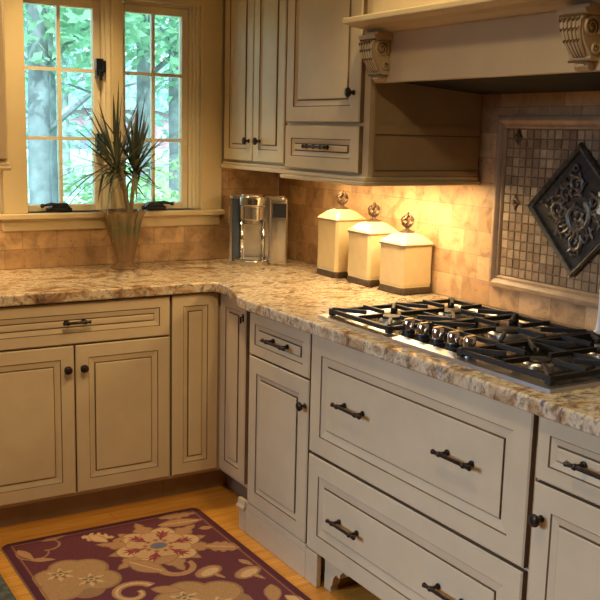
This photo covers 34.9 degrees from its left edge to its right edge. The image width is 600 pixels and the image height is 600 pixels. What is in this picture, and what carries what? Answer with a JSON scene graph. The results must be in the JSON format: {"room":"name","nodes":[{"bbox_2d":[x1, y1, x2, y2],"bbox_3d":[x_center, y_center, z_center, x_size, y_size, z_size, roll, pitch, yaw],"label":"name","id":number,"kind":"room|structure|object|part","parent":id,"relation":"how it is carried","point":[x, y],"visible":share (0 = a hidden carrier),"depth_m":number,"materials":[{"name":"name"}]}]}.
{"room":"kitchen","nodes":[
{"label":"kitchen","id":0,"kind":"room"},
{"bbox_2d":[0,0,278,269],"bbox_3d":[-2.292,-0.447,3.414,5.350,2.620,0.168,-5,12,-31],"label":"wall","id":1,"kind":"structure","parent":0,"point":[224,1],"depth_m":4.33,"materials":[{"name":"paint"}]},
{"bbox_2d":[0,0,11,170],"bbox_3d":[-1.372,-1.048,3.568,0.466,1.105,0.377,-5,12,-31],"label":"upper cabinet","id":2,"kind":"object","parent":1,"relation":"attached to","point":[4,165],"visible":1,"depth_m":3.60,"materials":[{"name":"paint"}]},
{"bbox_3d":[-1.297,-1.036,3.442,0.442,1.042,0.020,-5,12,-31],"label":"door","id":3,"kind":"part","parent":2,"relation":"part of","materials":[{"name":"paint"}]},
{"bbox_3d":[-1.389,-0.520,3.669,0.466,0.030,0.348,-5,12,-31],"label":"light rail","id":4,"kind":"part","parent":2,"relation":"part of","materials":[{"name":"paint"}]},
{"bbox_2d":[23,0,105,211],"bbox_3d":[-1.021,-0.832,4.100,0.369,0.903,0.092,-5,12,-31],"label":"window","id":5,"kind":"structure","parent":1,"relation":"attached to","point":[98,65],"depth_m":4.13,"materials":[{"name":"paint"}]},
{"bbox_3d":[-1.060,-0.403,4.133,0.140,0.042,0.050,-5,12,-31],"label":"crank handle","id":6,"kind":"part","parent":5,"relation":"part of","materials":[{"name":"black metal"}]},
{"bbox_2d":[0,209,239,269],"bbox_3d":[-0.841,-0.280,4.271,1.688,0.236,0.118,-5,12,-31],"label":"tiled wall","id":7,"kind":"structure","parent":1,"relation":"attached to","point":[72,247],"depth_m":4.22,"materials":[{"name":"tile"}]},
{"bbox_2d":[110,0,187,209],"bbox_3d":[-0.681,-0.871,4.306,0.385,0.925,0.116,-5,12,-31],"label":"window","id":8,"kind":"structure","parent":1,"relation":"attached to","point":[153,11],"depth_m":4.30,"materials":[{"name":"paint"}]},
{"bbox_3d":[-0.651,-0.436,4.378,0.145,0.042,0.050,-5,12,-31],"label":"crank handle","id":9,"kind":"part","parent":8,"relation":"part of","materials":[{"name":"black metal"}]},
{"bbox_2d":[221,168,277,208],"bbox_3d":[-0.243,-0.538,4.581,0.310,0.194,0.012,-5,12,-31],"label":"tiled wall","id":10,"kind":"structure","parent":1,"relation":"attached to","point":[234,181],"depth_m":4.56,"materials":[{"name":"tile"}]},
{"bbox_2d":[0,485,380,599],"bbox_3d":[-0.730,1.360,1.048,5.350,0.050,6.340,-5,12,-31],"label":"floor","id":11,"kind":"structure","parent":0,"point":[219,503],"depth_m":3.67,"materials":[{"name":"brown wood"}]},
{"bbox_2d":[0,574,16,599],"bbox_3d":[-1.008,1.054,2.578,0.685,0.012,1.300,-5,12,-31],"label":"floor mat","id":12,"kind":"object","parent":11,"relation":"on","point":[6,593],"visible":1,"depth_m":3.12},
{"bbox_2d":[0,295,168,527],"bbox_3d":[-1.015,0.391,3.876,0.814,0.872,0.638,-5,12,-31],"label":"base cabinet","id":13,"kind":"object","parent":11,"relation":"on","point":[84,385],"visible":1,"depth_m":3.67,"materials":[{"name":"paint"}]},
{"bbox_3d":[-1.038,0.473,3.555,0.403,0.585,0.020,-5,12,-31],"label":"door","id":14,"kind":"part","parent":13,"relation":"part of","materials":[{"name":"paint"}]},
{"bbox_3d":[-0.872,0.264,3.586,0.033,0.033,0.032,-5,12,-31],"label":"knob","id":15,"kind":"part","parent":13,"relation":"part of","materials":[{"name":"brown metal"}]},
{"bbox_3d":[-0.837,0.084,3.570,0.108,0.017,0.038,-5,12,-31],"label":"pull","id":16,"kind":"part","parent":13,"relation":"part of","materials":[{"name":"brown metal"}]},
{"bbox_3d":[-0.862,0.088,3.590,0.795,0.158,0.020,-5,12,-31],"label":"drawer","id":17,"kind":"part","parent":13,"relation":"part of","materials":[{"name":"paint"}]},
{"bbox_3d":[-0.819,0.260,3.618,0.033,0.033,0.032,-5,12,-31],"label":"knob","id":18,"kind":"part","parent":13,"relation":"part of","materials":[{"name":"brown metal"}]},
{"bbox_3d":[-0.695,0.446,3.760,0.385,0.585,0.020,-5,12,-31],"label":"door","id":19,"kind":"part","parent":13,"relation":"part of","materials":[{"name":"paint"}]},
{"bbox_2d":[1,508,310,599],"bbox_3d":[-0.434,0.969,3.151,0.790,0.008,1.258,-5,12,-31],"label":"rug","id":20,"kind":"object","parent":11,"relation":"on","point":[184,554],"visible":1,"depth_m":3.35,"materials":[{"name":"fabric"}]},
{"bbox_2d":[163,292,250,499],"bbox_3d":[-0.224,0.363,4.144,0.814,0.872,0.995,-5,12,-31],"label":"base cabinet","id":21,"kind":"object","parent":11,"relation":"on","point":[209,335],"visible":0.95,"depth_m":3.89,"materials":[{"name":"paint"}]},
{"bbox_3d":[-0.432,0.343,3.902,0.206,0.751,0.020,-5,12,-31],"label":"door","id":22,"kind":"part","parent":21,"relation":"part of","materials":[{"name":"paint"}]},
{"bbox_3d":[-0.267,0.354,3.857,0.020,0.746,0.222,-5,12,-31],"label":"door","id":23,"kind":"part","parent":21,"relation":"part of","materials":[{"name":"paint"}]},
{"bbox_2d":[0,258,599,437],"bbox_3d":[-0.061,0.097,3.030,1.699,0.041,2.987,-5,12,-31],"label":"countertop","id":24,"kind":"structure","parent":21,"relation":"on","point":[293,294],"depth_m":3.55,"materials":[{"name":"stone"}]},
{"bbox_2d":[101,208,146,269],"bbox_3d":[-0.758,-0.264,4.145,0.199,0.252,0.201,-5,12,-31],"label":"vase","id":25,"kind":"object","parent":24,"relation":"on","point":[123,226],"visible":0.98,"depth_m":4.10,"materials":[{"name":"clear glass"}]},
{"bbox_2d":[49,83,194,215],"bbox_3d":[-0.714,-0.527,3.990,0.681,0.761,0.405,-5,12,-31],"label":"dracaena","id":26,"kind":"object","parent":25,"relation":"in","point":[136,141],"visible":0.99,"depth_m":4.05,"materials":[{"name":"plant"}]},
{"bbox_3d":[-0.765,-0.370,4.116,0.076,0.406,0.030,-5,12,-31],"label":"stem","id":27,"kind":"part","parent":26,"relation":"part of","materials":[{"name":"plant"}]},
{"bbox_3d":[-0.728,-0.367,4.149,0.075,0.387,0.021,-1,10,-15],"label":"stem","id":28,"kind":"part","parent":26,"relation":"part of","materials":[{"name":"plant"}]},
{"bbox_2d":[229,194,287,266],"bbox_3d":[-0.190,-0.329,4.394,0.264,0.322,0.253,1,10,-3],"label":"coffee maker","id":29,"kind":"object","parent":24,"relation":"on","point":[260,221],"visible":1,"depth_m":4.37,"materials":[{"name":"silver metal"}]},
{"bbox_3d":[-0.303,-0.334,4.435,0.044,0.309,0.148,1,10,-3],"label":"water tank","id":30,"kind":"part","parent":29,"relation":"part of","materials":[{"name":"plastic"}]},
{"bbox_2d":[234,257,267,266],"bbox_3d":[-0.218,-0.178,4.375,0.164,0.030,0.155,-5,12,-31],"label":"drip tray","id":31,"kind":"object","parent":29,"relation":"on","point":[241,261],"depth_m":4.32,"materials":[{"name":"silver metal"}]},
{"bbox_3d":[-0.222,-0.286,4.411,0.100,0.170,0.001,1,10,-3],"label":"plate","id":32,"kind":"part","parent":29,"relation":"part of","materials":[{"name":"silver metal"}]},
{"bbox_3d":[-0.213,-0.454,4.307,0.109,0.048,0.045,1,10,-3],"label":"handle","id":33,"kind":"part","parent":29,"relation":"part of","materials":[{"name":"silver metal"}]},
{"bbox_2d":[317,190,365,277],"bbox_3d":[0.176,-0.286,4.075,0.156,0.365,0.162,-5,12,-31],"label":"canister","id":34,"kind":"object","parent":24,"relation":"on","point":[333,224],"visible":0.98,"depth_m":4.02,"materials":[{"name":"beige ceramic"}]},
{"bbox_3d":[0.178,-0.365,4.062,0.156,0.048,0.162,-5,12,-31],"label":"lid","id":35,"kind":"part","parent":34,"relation":"part of","materials":[{"name":"beige ceramic"}]},
{"bbox_2d":[347,202,398,286],"bbox_3d":[0.296,-0.233,3.881,0.156,0.333,0.162,-5,12,-31],"label":"canister","id":36,"kind":"object","parent":24,"relation":"on","point":[364,256],"visible":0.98,"depth_m":3.83,"materials":[{"name":"beige ceramic"}]},
{"bbox_3d":[0.298,-0.296,3.870,0.156,0.048,0.162,-5,12,-31],"label":"lid","id":37,"kind":"part","parent":36,"relation":"part of","materials":[{"name":"beige ceramic"}]},
{"bbox_2d":[379,212,433,294],"bbox_3d":[0.411,-0.187,3.696,0.156,0.311,0.162,-5,12,-31],"label":"canister","id":38,"kind":"object","parent":24,"relation":"on","point":[406,255],"visible":1,"depth_m":3.65,"materials":[{"name":"beige ceramic"}]},
{"bbox_3d":[0.413,-0.239,3.687,0.156,0.048,0.162,-5,12,-31],"label":"lid","id":39,"kind":"part","parent":38,"relation":"part of","materials":[{"name":"beige ceramic"}]},
{"bbox_2d":[317,297,599,393],"bbox_3d":[0.566,0.093,2.850,0.560,0.058,1.042,-5,12,-31],"label":"gas cooktop","id":40,"kind":"object","parent":24,"relation":"in","point":[553,358],"visible":1,"depth_m":2.76,"materials":[{"name":"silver metal"}]},
{"bbox_3d":[0.294,0.066,3.059,0.080,0.016,0.080,-5,12,-31],"label":"burner","id":41,"kind":"part","parent":40,"relation":"part of","materials":[{"name":"silver metal"}]},
{"bbox_3d":[0.327,0.097,2.874,0.048,0.018,0.048,-5,12,-31],"label":"knob","id":42,"kind":"part","parent":40,"relation":"part of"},
{"bbox_3d":[0.362,0.108,2.816,0.048,0.018,0.048,-5,12,-31],"label":"knob","id":43,"kind":"part","parent":40,"relation":"part of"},
{"bbox_3d":[0.398,0.119,2.759,0.048,0.018,0.048,-5,12,-31],"label":"knob","id":44,"kind":"part","parent":40,"relation":"part of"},
{"bbox_3d":[0.433,0.130,2.701,0.048,0.018,0.048,-5,12,-31],"label":"knob","id":45,"kind":"part","parent":40,"relation":"part of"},
{"bbox_3d":[0.508,0.048,3.188,0.092,0.016,0.092,-5,12,-31],"label":"burner","id":46,"kind":"part","parent":40,"relation":"part of","materials":[{"name":"silver metal"}]},
{"bbox_3d":[0.630,0.102,2.898,0.116,0.016,0.116,-5,12,-31],"label":"burner","id":47,"kind":"part","parent":40,"relation":"part of","materials":[{"name":"silver metal"}]},
{"bbox_3d":[0.629,0.169,2.513,0.080,0.016,0.080,-5,12,-31],"label":"burner","id":48,"kind":"part","parent":40,"relation":"part of","materials":[{"name":"silver metal"}]},
{"bbox_3d":[0.843,0.152,2.642,0.092,0.016,0.092,-5,12,-31],"label":"burner","id":49,"kind":"part","parent":40,"relation":"part of","materials":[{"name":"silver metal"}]},
{"bbox_2d":[593,192,599,333],"bbox_3d":[0.921,-0.185,2.865,0.072,0.618,0.072,2,10,2],"label":"candlestick","id":50,"kind":"object","parent":24,"relation":"on","point":[597,329],"visible":0.66,"depth_m":2.90,"materials":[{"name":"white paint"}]},
{"bbox_2d":[236,312,324,586],"bbox_3d":[0.192,0.476,3.556,0.721,0.872,0.574,-5,12,-31],"label":"base cabinet","id":51,"kind":"object","parent":11,"relation":"on","point":[274,513],"visible":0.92,"depth_m":3.37,"materials":[{"name":"paint"}]},
{"bbox_3d":[-0.085,0.154,3.307,0.038,0.017,0.160,-5,12,-31],"label":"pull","id":52,"kind":"part","parent":51,"relation":"part of","materials":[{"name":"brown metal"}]},
{"bbox_3d":[-0.078,0.518,3.402,0.020,0.574,0.420,-5,12,-31],"label":"door","id":53,"kind":"part","parent":51,"relation":"part of","materials":[{"name":"paint"}]},
{"bbox_3d":[-0.069,0.151,3.337,0.020,0.158,0.420,-5,12,-31],"label":"drawer","id":54,"kind":"part","parent":51,"relation":"part of","materials":[{"name":"paint"}]},
{"bbox_3d":[0.003,0.356,3.194,0.032,0.033,0.033,-5,12,-31],"label":"knob","id":55,"kind":"part","parent":51,"relation":"part of","materials":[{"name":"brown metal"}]},
{"bbox_2d":[307,334,539,599],"bbox_3d":[0.564,0.591,2.949,0.721,0.872,1.016,-5,12,-31],"label":"base cabinet","id":56,"kind":"object","parent":11,"relation":"on","point":[421,486],"visible":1,"depth_m":2.71,"materials":[{"name":"paint"}]},
{"bbox_3d":[0.136,0.722,3.015,0.038,0.017,0.160,-5,12,-31],"label":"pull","id":57,"kind":"part","parent":56,"relation":"part of","materials":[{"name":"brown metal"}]},
{"bbox_3d":[0.149,0.341,2.942,0.038,0.017,0.160,-5,12,-31],"label":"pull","id":58,"kind":"part","parent":56,"relation":"part of","materials":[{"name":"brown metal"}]},
{"bbox_3d":[0.293,0.757,2.814,0.020,0.334,1.006,-5,12,-31],"label":"drawer","id":59,"kind":"part","parent":56,"relation":"part of","materials":[{"name":"paint"}]},
{"bbox_3d":[0.393,0.804,2.597,0.038,0.017,0.160,-5,12,-31],"label":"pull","id":60,"kind":"part","parent":56,"relation":"part of","materials":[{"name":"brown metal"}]},
{"bbox_3d":[0.406,0.421,2.523,0.038,0.017,0.160,-5,12,-31],"label":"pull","id":61,"kind":"part","parent":56,"relation":"part of","materials":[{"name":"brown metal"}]},
{"bbox_2d":[527,416,599,599],"bbox_3d":[0.964,0.715,2.298,0.721,0.872,0.520,-5,12,-31],"label":"base cabinet","id":62,"kind":"object","parent":11,"relation":"on","point":[564,564],"visible":1,"depth_m":2.22,"materials":[{"name":"paint"}]},
{"bbox_3d":[0.565,0.525,2.279,0.032,0.033,0.033,-5,12,-31],"label":"knob","id":63,"kind":"part","parent":62,"relation":"part of","materials":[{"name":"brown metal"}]},
{"bbox_3d":[0.695,0.757,2.142,0.020,0.572,0.502,-5,12,-31],"label":"door","id":64,"kind":"part","parent":62,"relation":"part of","materials":[{"name":"paint"}]},
{"bbox_3d":[0.704,0.390,2.078,0.020,0.158,0.502,-5,12,-31],"label":"drawer","id":65,"kind":"part","parent":62,"relation":"part of","materials":[{"name":"paint"}]},
{"bbox_3d":[0.651,0.383,2.109,0.038,0.017,0.160,-5,12,-31],"label":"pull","id":66,"kind":"part","parent":62,"relation":"part of","materials":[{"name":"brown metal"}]},
{"bbox_2d":[279,91,599,330],"bbox_3d":[1.569,-0.123,2.095,0.138,2.620,6.200,-5,12,-31],"label":"wall","id":67,"kind":"structure","parent":0,"point":[289,258],"depth_m":3.42,"materials":[{"name":"tile"}]},
{"bbox_2d":[221,0,287,172],"bbox_3d":[-0.004,-1.104,4.074,0.357,1.105,0.872,-5,12,-31],"label":"upper cabinet","id":68,"kind":"object","parent":67,"relation":"attached to","point":[256,31],"visible":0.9,"depth_m":4.13,"materials":[{"name":"paint"}]},
{"bbox_3d":[-0.263,-1.148,4.234,0.020,1.045,0.276,-5,12,-31],"label":"door","id":69,"kind":"part","parent":68,"relation":"part of","materials":[{"name":"paint"}]},
{"bbox_3d":[-0.240,-0.701,4.205,0.032,0.033,0.033,-5,12,-31],"label":"knob","id":70,"kind":"part","parent":68,"relation":"part of","materials":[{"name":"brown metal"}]},
{"bbox_3d":[-0.007,-0.575,4.172,0.324,0.030,0.872,-5,12,-31],"label":"light rail","id":71,"kind":"part","parent":68,"relation":"part of","materials":[{"name":"paint"}]},
{"bbox_3d":[-0.188,-0.685,4.121,0.032,0.033,0.033,-5,12,-31],"label":"knob","id":72,"kind":"part","parent":68,"relation":"part of","materials":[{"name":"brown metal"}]},
{"bbox_3d":[-0.119,-1.103,4.000,0.020,1.045,0.272,-5,12,-31],"label":"door","id":73,"kind":"part","parent":68,"relation":"part of","materials":[{"name":"paint"}]},
{"bbox_2d":[280,0,481,185],"bbox_3d":[0.283,-0.983,3.429,0.543,1.107,0.555,-5,12,-31],"label":"upper cabinet","id":74,"kind":"object","parent":67,"relation":"attached to","point":[343,126],"visible":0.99,"depth_m":3.30,"materials":[{"name":"paint"}]},
{"bbox_3d":[0.056,-0.542,3.375,0.038,0.017,0.150,-5,12,-31],"label":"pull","id":75,"kind":"part","parent":74,"relation":"part of","materials":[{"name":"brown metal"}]},
{"bbox_3d":[0.076,-0.541,3.398,0.020,0.156,0.485,-5,12,-31],"label":"drawer","id":76,"kind":"part","parent":74,"relation":"part of","materials":[{"name":"paint"}]},
{"bbox_3d":[0.089,-1.062,3.307,0.020,0.878,0.485,-5,12,-31],"label":"door","id":77,"kind":"part","parent":74,"relation":"part of","materials":[{"name":"paint"}]},
{"bbox_3d":[0.106,-0.985,3.323,0.016,1.075,0.537,-5,12,-31],"label":"frame","id":78,"kind":"part","parent":74,"relation":"part of","materials":[{"name":"paint"}]},
{"bbox_3d":[0.166,-0.692,3.178,0.032,0.033,0.033,-5,12,-31],"label":"knob","id":79,"kind":"part","parent":74,"relation":"part of","materials":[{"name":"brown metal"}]},
{"bbox_3d":[0.284,-0.454,3.529,0.511,0.032,0.555,-5,12,-31],"label":"light rail","id":80,"kind":"part","parent":74,"relation":"part of","materials":[{"name":"paint"}]},
{"bbox_3d":[0.452,-0.954,3.220,0.466,1.064,0.005,-5,12,-31],"label":"panel","id":81,"kind":"part","parent":74,"relation":"part of","materials":[{"name":"paint"}]},
{"bbox_2d":[343,0,599,94],"bbox_3d":[0.679,-1.008,2.703,0.607,0.788,1.090,-5,12,-31],"label":"range hood","id":82,"kind":"object","parent":67,"relation":"attached to","point":[483,47],"visible":1,"depth_m":2.71,"materials":[{"name":"paint"}]},
{"bbox_3d":[0.501,-1.108,2.625,0.018,0.573,0.994,-5,12,-31],"label":"chimney panel","id":83,"kind":"part","parent":82,"relation":"part of","materials":[{"name":"paint"}]},
{"bbox_2d":[343,0,599,31],"bbox_3d":[0.674,-0.810,2.736,0.606,0.042,1.086,-5,12,-31],"label":"mantel shelf","id":84,"kind":"object","parent":82,"relation":"attached to","point":[455,15],"depth_m":2.64,"materials":[{"name":"paint"}]},
{"bbox_2d":[488,115,599,308],"bbox_3d":[0.885,-0.284,3.035,0.022,0.598,0.784,-5,12,-31],"label":"mosaic panel","id":85,"kind":"object","parent":67,"relation":"attached to","point":[530,149],"visible":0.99,"depth_m":3.21,"materials":[{"name":"tile"}]},
{"bbox_2d":[527,142,599,277],"bbox_3d":[0.875,-0.283,3.032,0.029,0.430,0.430,-5,12,-31],"label":"relief plaque","id":86,"kind":"object","parent":85,"relation":"attached to","point":[565,207],"visible":0.99,"depth_m":3.04,"materials":[{"name":"grey metal"}]},
{"label":"outside","id":87,"kind":"structure","parent":0,"visible":0},
{"bbox_2d":[27,149,168,203],"bbox_3d":[-11.397,-4.667,32.736,70.000,2.800,59.800,-5,12,-31],"label":"ground","id":88,"kind":"structure","parent":87,"point":[77,162],"depth_m":23.96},
{"bbox_2d":[23,4,90,202],"bbox_3d":[-3.074,-3.535,12.950,3.165,6.598,3.132,3,10,9],"label":"tree","id":89,"kind":"object","parent":88,"relation":"on","point":[53,143],"visible":0.12,"depth_m":12.93,"materials":[{"name":"green plant"}]},
{"bbox_2d":[28,160,134,203],"bbox_3d":[-3.627,-1.375,15.416,2.726,1.744,1.747,-5,12,-31],"label":"shrub","id":90,"kind":"object","parent":88,"relation":"on","point":[84,196],"visible":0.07,"depth_m":15.29,"materials":[{"name":"green plant"}]},
{"bbox_2d":[24,6,168,195],"bbox_3d":[-4.701,-4.436,18.972,5.382,6.219,3.561,-5,12,-31],"label":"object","id":91,"kind":"object","parent":88,"relation":"on","point":[66,129],"visible":0.11,"depth_m":19.00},
{"bbox_2d":[24,54,168,148],"bbox_3d":[-7.704,-5.665,31.118,7.200,4.300,4.600,-6,12,-36],"label":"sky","id":92,"kind":"structure","parent":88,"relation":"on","point":[72,101],"depth_m":29.83,"materials":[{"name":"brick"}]},
{"bbox_3d":[-6.784,-4.723,29.339,0.840,1.040,0.015,-6,12,-36],"label":"pane","id":93,"kind":"part","parent":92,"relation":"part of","materials":[{"name":"clear glass"}]},
{"bbox_2d":[23,4,178,203],"bbox_3d":[-2.533,-2.825,9.822,3.297,6.306,2.999,-5,12,-31],"label":"tree","id":94,"kind":"object","parent":88,"relation":"on","point":[36,37],"visible":0.43,"depth_m":9.84,"materials":[{"name":"green plant"}]},
{"bbox_2d":[46,7,178,201],"bbox_3d":[-1.605,-3.131,11.592,3.018,6.342,2.998,-5,12,-31],"label":"tree","id":95,"kind":"object","parent":88,"relation":"on","point":[143,82],"visible":0.06,"depth_m":11.41,"materials":[{"name":"green plant"}]},
{"bbox_2d":[87,156,177,202],"bbox_3d":[-1.302,-0.790,11.712,3.287,2.104,2.097,-5,12,-31],"label":"shrub","id":96,"kind":"object","parent":88,"relation":"on","point":[161,160],"visible":0.02,"depth_m":11.32,"materials":[{"name":"green plant"}]},
{"bbox_2d":[125,25,168,156],"bbox_3d":[-1.720,-4.994,23.102,5.960,6.062,4.044,-5,12,-31],"label":"tree","id":97,"kind":"object","parent":88,"relation":"on","point":[159,104],"visible":0.02,"depth_m":22.46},
{"bbox_2d":[125,17,178,201],"bbox_3d":[-1.749,-3.839,14.905,3.183,6.591,3.120,-5,12,-31],"label":"tree","id":98,"kind":"object","parent":88,"relation":"on","point":[173,94],"visible":0.09,"depth_m":14.86,"materials":[{"name":"green plant"}]},
{"bbox_2d":[126,167,177,202],"bbox_3d":[-1.296,-0.448,9.918,3.141,1.944,2.072,-5,12,-31],"label":"shrub","id":99,"kind":"object","parent":88,"relation":"on","point":[162,185],"visible":0.03,"depth_m":9.61,"materials":[{"name":"green plant"}]}
]}

